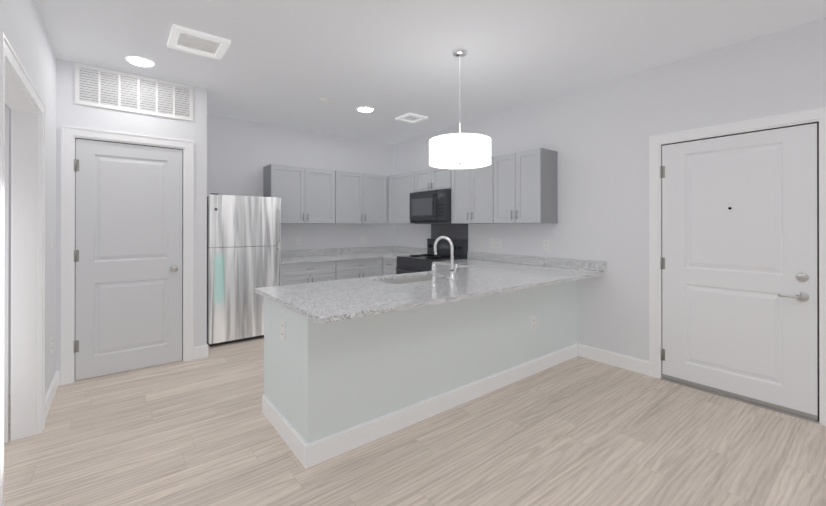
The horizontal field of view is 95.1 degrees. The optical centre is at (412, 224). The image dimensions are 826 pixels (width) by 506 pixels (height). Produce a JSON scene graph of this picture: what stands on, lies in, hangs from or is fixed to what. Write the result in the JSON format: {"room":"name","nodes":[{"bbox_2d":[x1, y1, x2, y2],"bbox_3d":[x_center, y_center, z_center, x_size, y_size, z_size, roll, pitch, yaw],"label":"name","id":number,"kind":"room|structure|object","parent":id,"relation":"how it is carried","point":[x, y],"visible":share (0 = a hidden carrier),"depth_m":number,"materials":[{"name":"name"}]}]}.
{"room":"kitchen","nodes":[
{"label":"kitchen","id":0,"kind":"room"},
{"bbox_2d":[0,0,56,396],"bbox_3d":[-0.903,-0.030,0.423,0.120,2.715,6.790,0,0,-38],"label":"wall","id":1,"kind":"structure","parent":0,"point":[23,27],"depth_m":2.68,"materials":[{"name":"white paint"}]},
{"bbox_2d":[4,108,8,442],"bbox_3d":[-2.838,0.305,1.953,1.018,2.030,0.035,0,0,-44],"label":"door","id":2,"kind":"structure","parent":1,"relation":"in","point":[6,295],"depth_m":2.29,"materials":[{"name":"white paint"}]},
{"bbox_2d":[0,31,44,505],"bbox_3d":[-2.103,0.269,1.966,0.144,2.124,1.192,0,0,-38],"label":"door frame","id":3,"kind":"structure","parent":1,"relation":"attached to","point":[20,97],"depth_m":2.35,"materials":[{"name":"white paint"}]},
{"bbox_2d":[50,336,52,352],"bbox_3d":[-2.754,0.912,2.878,0.008,0.115,0.072,0,0,-38],"label":"electrical outlet plate","id":4,"kind":"object","parent":1,"relation":"attached to","point":[51,339],"depth_m":2.85,"materials":[{"name":"white plastic"}]},
{"bbox_2d":[45,370,59,420],"bbox_3d":[-2.689,1.270,2.804,0.027,0.125,0.840,0,0,-38],"label":"baseboard","id":5,"kind":"structure","parent":1,"relation":"attached to","point":[51,392],"depth_m":2.85,"materials":[{"name":"white paint"}]},
{"bbox_2d":[5,58,206,394],"bbox_3d":[-3.127,-0.025,3.070,2.560,2.715,0.120,0,0,-38],"label":"wall","id":6,"kind":"structure","parent":0,"point":[69,112],"depth_m":3.47,"materials":[{"name":"white paint"}]},
{"bbox_2d":[60,125,193,385],"bbox_3d":[-2.585,0.253,3.479,0.964,2.161,0.146,0,0,-38],"label":"door frame","id":7,"kind":"structure","parent":6,"relation":"attached to","point":[70,135],"depth_m":3.21,"materials":[{"name":"white paint"}]},
{"bbox_2d":[74,139,181,380],"bbox_3d":[-2.556,0.295,3.433,0.792,2.057,0.104,0,0,-38],"label":"closet door","id":8,"kind":"structure","parent":6,"relation":"in","point":[128,290],"depth_m":3.42,"materials":[{"name":"white paint"}]},
{"bbox_2d":[75,63,192,120],"bbox_3d":[-2.519,-1.197,3.464,0.870,0.340,0.014,0,0,-38],"label":"air vent","id":9,"kind":"object","parent":6,"relation":"in","point":[104,88],"visible":1,"depth_m":3.43,"materials":[{"name":"white plastic"}]},
{"bbox_2d":[195,344,207,357],"bbox_3d":[-2.389,1.272,4.188,0.048,0.125,0.996,0,0,-38],"label":"baseboard","id":10,"kind":"structure","parent":6,"relation":"attached to","point":[202,350],"depth_m":3.78,"materials":[{"name":"white paint"}]},
{"bbox_2d":[207,114,392,249],"bbox_3d":[-1.599,-0.021,5.519,3.110,2.715,0.120,0,0,-38],"label":"wall","id":11,"kind":"structure","parent":0,"point":[241,153],"depth_m":5.37,"materials":[{"name":"white paint"}]},
{"bbox_2d":[295,237,299,244],"bbox_3d":[-1.649,0.227,5.396,0.072,0.115,0.008,0,0,-38],"label":"electrical outlet plate","id":12,"kind":"object","parent":11,"relation":"attached to","point":[297,239],"depth_m":5.39,"materials":[{"name":"white plastic"}]},
{"bbox_2d":[263,164,334,223],"bbox_3d":[-1.567,-0.400,5.259,0.907,0.768,0.317,0,0,-38],"label":"upper cabinet","id":13,"kind":"object","parent":11,"relation":"attached to","point":[307,195],"depth_m":5.11,"materials":[{"name":"grey wood"}]},
{"bbox_2d":[335,171,386,223],"bbox_3d":[-0.854,-0.399,5.820,0.908,0.768,0.317,0,0,-38],"label":"upper cabinet","id":14,"kind":"object","parent":11,"relation":"attached to","point":[360,198],"depth_m":5.67,"materials":[{"name":"grey wood"}]},
{"bbox_2d":[4,337,825,505],"bbox_3d":[-0.167,1.360,1.700,5.820,0.060,7.890,0,0,-38],"label":"floor","id":15,"kind":"structure","parent":0,"point":[578,431],"depth_m":2.23,"materials":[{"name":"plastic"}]},
{"bbox_2d":[207,193,280,346],"bbox_3d":[-2.084,0.497,4.554,0.765,1.677,0.736,0,0,-38],"label":"fridge","id":16,"kind":"object","parent":15,"relation":"on","point":[243,248],"visible":0.69,"depth_m":4.26,"materials":[{"name":"grey metal"}]},
{"bbox_2d":[281,261,336,285],"bbox_3d":[-1.525,0.911,5.106,0.755,0.850,0.609,0,0,-38],"label":"base cabinet","id":17,"kind":"object","parent":15,"relation":"on","point":[299,273],"depth_m":4.86,"materials":[{"name":"grey wood"}]},
{"bbox_2d":[337,258,380,279],"bbox_3d":[-0.932,0.912,5.572,0.753,0.850,0.609,0,0,-38],"label":"base cabinet","id":18,"kind":"object","parent":15,"relation":"on","point":[360,268],"depth_m":5.32,"materials":[{"name":"grey wood"}]},
{"bbox_2d":[381,258,396,275],"bbox_3d":[-0.089,0.912,5.611,0.607,0.850,0.370,0,0,-38],"label":"base cabinet","id":19,"kind":"object","parent":15,"relation":"on","point":[388,266],"depth_m":5.47,"materials":[{"name":"grey wood"}]},
{"bbox_2d":[395,238,467,273],"bbox_3d":[0.228,0.769,5.136,0.699,1.135,0.754,0,0,-38],"label":"range","id":20,"kind":"object","parent":15,"relation":"on","point":[414,263],"visible":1,"depth_m":5.08,"materials":[{"name":"grey metal"}]},
{"bbox_2d":[436,265,460,269],"bbox_3d":[0.725,0.910,4.577,0.607,0.850,0.726,0,0,-38],"label":"base cabinet","id":21,"kind":"object","parent":15,"relation":"on","point":[438,267],"depth_m":4.56,"materials":[{"name":"grey wood"}]},
{"bbox_2d":[255,236,605,323],"bbox_3d":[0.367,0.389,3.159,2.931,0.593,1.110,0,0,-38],"label":"countertop","id":22,"kind":"structure","parent":21,"relation":"on","point":[478,274],"depth_m":2.17,"materials":[{"name":"stone"}]},
{"bbox_2d":[381,276,444,283],"bbox_3d":[0.006,0.584,3.212,0.680,0.204,0.410,0,0,-38],"label":"sink basin","id":23,"kind":"object","parent":22,"relation":"in","point":[398,279],"depth_m":3.41,"materials":[{"name":"silver metal"}]},
{"bbox_2d":[431,236,456,281],"bbox_3d":[0.221,0.271,3.139,0.300,0.357,0.205,0,0,-38],"label":"faucet","id":24,"kind":"object","parent":22,"relation":"on","point":[452,272],"depth_m":3.11,"materials":[{"name":"silver metal"}]},
{"bbox_2d":[264,280,576,443],"bbox_3d":[0.309,0.908,3.279,2.879,0.850,0.780,0,0,-38],"label":"wall","id":25,"kind":"structure","parent":0,"point":[321,381],"depth_m":2.52,"materials":[{"name":"white paint"}]},
{"bbox_2d":[281,320,284,339],"bbox_3d":[-0.820,0.661,2.377,0.008,0.115,0.072,0,0,-38],"label":"electrical outlet plate","id":26,"kind":"object","parent":25,"relation":"attached to","point":[282,322],"depth_m":2.36,"materials":[{"name":"white plastic"}]},
{"bbox_2d":[262,343,577,468],"bbox_3d":[0.303,1.270,3.263,2.882,0.125,0.796,0,0,-38],"label":"baseboard","id":27,"kind":"structure","parent":25,"relation":"attached to","point":[308,455],"depth_m":2.49,"materials":[{"name":"white paint"}]},
{"bbox_2d":[531,316,535,330],"bbox_3d":[1.080,0.883,3.383,0.072,0.115,0.008,0,0,-38],"label":"electrical outlet plate","id":28,"kind":"object","parent":25,"relation":"attached to","point":[533,319],"depth_m":3.38,"materials":[{"name":"white plastic"}]},
{"bbox_2d":[36,0,825,143],"bbox_3d":[-0.167,-1.415,1.705,5.820,0.060,7.890,0,0,-38],"label":"ceiling","id":29,"kind":"structure","parent":0,"point":[286,63],"depth_m":2.93,"materials":[{"name":"white paint"}]},
{"bbox_2d":[126,57,153,66],"bbox_3d":[-2.307,-1.377,3.196,0.196,0.008,0.196,0,0,-38],"label":"recessed light","id":30,"kind":"object","parent":29,"relation":"in","point":[139,61],"visible":0.98,"depth_m":3.18,"materials":[{"name":"white"}]},
{"bbox_2d":[167,24,230,59],"bbox_3d":[-1.621,-1.372,2.857,0.373,0.024,0.370,0,0,-38],"label":"ceiling vent","id":31,"kind":"object","parent":29,"relation":"in","point":[196,42],"visible":1,"depth_m":2.85,"materials":[{"name":"white metal"}]},
{"bbox_2d":[318,97,329,102],"bbox_3d":[-0.971,-1.362,4.133,0.124,0.036,0.124,0,0,-38],"label":"smoke detector","id":32,"kind":"object","parent":29,"relation":"attached to","point":[323,99],"visible":1,"depth_m":4.09,"materials":[{"name":"white plastic"}]},
{"bbox_2d":[357,107,372,112],"bbox_3d":[-0.570,-1.375,4.513,0.196,0.008,0.196,0,0,-38],"label":"recessed light","id":33,"kind":"object","parent":29,"relation":"in","point":[364,109],"visible":0.98,"depth_m":4.49,"materials":[{"name":"white"}]},
{"bbox_2d":[395,113,427,123],"bbox_3d":[-0.017,-1.368,4.846,0.303,0.024,0.300,0,0,-38],"label":"ceiling vent","id":34,"kind":"object","parent":29,"relation":"in","point":[411,118],"visible":1,"depth_m":4.83,"materials":[{"name":"white metal"}]},
{"bbox_2d":[429,48,490,168],"bbox_3d":[0.374,-0.931,3.014,0.490,0.904,0.490,0,0,-38],"label":"pendant light","id":35,"kind":"object","parent":29,"relation":"hanging from","point":[459,150],"visible":1,"depth_m":2.83,"materials":[{"name":"white fabric"}]},
{"bbox_2d":[393,17,825,360],"bbox_3d":[2.073,-0.024,3.466,0.120,2.715,7.890,0,0,-38],"label":"wall","id":36,"kind":"structure","parent":0,"point":[596,137],"depth_m":3.54,"materials":[{"name":"white paint"}]},
{"bbox_2d":[387,171,430,223],"bbox_3d":[-0.064,-0.399,5.816,0.317,0.768,0.662,0,0,-38],"label":"upper cabinet","id":37,"kind":"object","parent":36,"relation":"attached to","point":[399,186],"depth_m":5.73,"materials":[{"name":"grey wood"}]},
{"bbox_2d":[415,167,450,191],"bbox_3d":[0.377,-0.626,5.257,0.317,0.315,0.758,0,0,-38],"label":"upper cabinet","id":38,"kind":"object","parent":36,"relation":"attached to","point":[430,179],"depth_m":5.14,"materials":[{"name":"grey wood"}]},
{"bbox_2d":[410,189,450,222],"bbox_3d":[0.323,-0.243,5.213,0.457,0.431,0.752,0,0,-38],"label":"microwave","id":39,"kind":"object","parent":38,"relation":"attached to","point":[433,206],"visible":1,"depth_m":5.02,"materials":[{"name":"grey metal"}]},
{"bbox_2d":[431,223,467,239],"bbox_3d":[0.504,0.203,5.355,0.004,0.457,0.756,0,0,-38],"label":"backsplash","id":40,"kind":"structure","parent":36,"relation":"attached to","point":[455,231],"depth_m":5.32,"materials":[{"name":"grey"}]},
{"bbox_2d":[451,164,490,223],"bbox_3d":[0.827,-0.401,4.685,0.317,0.768,0.691,0,0,-38],"label":"upper cabinet","id":41,"kind":"object","parent":36,"relation":"attached to","point":[470,188],"depth_m":4.58,"materials":[{"name":"grey wood"}]},
{"bbox_2d":[490,238,494,247],"bbox_3d":[0.998,0.225,4.725,0.008,0.115,0.072,0,0,-38],"label":"electrical outlet plate","id":42,"kind":"object","parent":36,"relation":"attached to","point":[492,240],"depth_m":4.72,"materials":[{"name":"white plastic"}]},
{"bbox_2d":[497,238,501,247],"bbox_3d":[1.060,0.225,4.647,0.008,0.115,0.072,0,0,-38],"label":"electrical outlet plate","id":43,"kind":"object","parent":36,"relation":"attached to","point":[499,241],"depth_m":4.64,"materials":[{"name":"white plastic"}]},
{"bbox_2d":[491,148,556,223],"bbox_3d":[1.230,-0.402,4.173,0.317,0.768,0.611,0,0,-38],"label":"upper cabinet","id":44,"kind":"object","parent":36,"relation":"attached to","point":[519,187],"depth_m":4.00,"materials":[{"name":"grey wood"}]},
{"bbox_2d":[543,240,549,250],"bbox_3d":[1.462,0.224,4.136,0.008,0.115,0.072,0,0,-38],"label":"electrical outlet plate","id":45,"kind":"object","parent":36,"relation":"attached to","point":[546,245],"depth_m":4.13,"materials":[{"name":"white plastic"}]},
{"bbox_2d":[578,344,648,375],"bbox_3d":[1.889,1.271,3.590,0.016,0.125,0.647,0,0,-38],"label":"baseboard","id":46,"kind":"structure","parent":36,"relation":"attached to","point":[637,365],"depth_m":3.56,"materials":[{"name":"white paint"}]},
{"bbox_2d":[649,107,825,425],"bbox_3d":[2.476,0.276,2.933,0.144,2.112,1.103,0,0,-38],"label":"door frame","id":47,"kind":"structure","parent":36,"relation":"attached to","point":[786,120],"depth_m":2.87,"materials":[{"name":"white paint"}]},
{"bbox_2d":[660,123,817,419],"bbox_3d":[2.437,0.316,2.913,0.102,2.007,0.933,0,0,-38],"label":"entry door","id":48,"kind":"structure","parent":36,"relation":"in","point":[738,262],"depth_m":2.85,"materials":[{"name":"white paint"}]}
]}

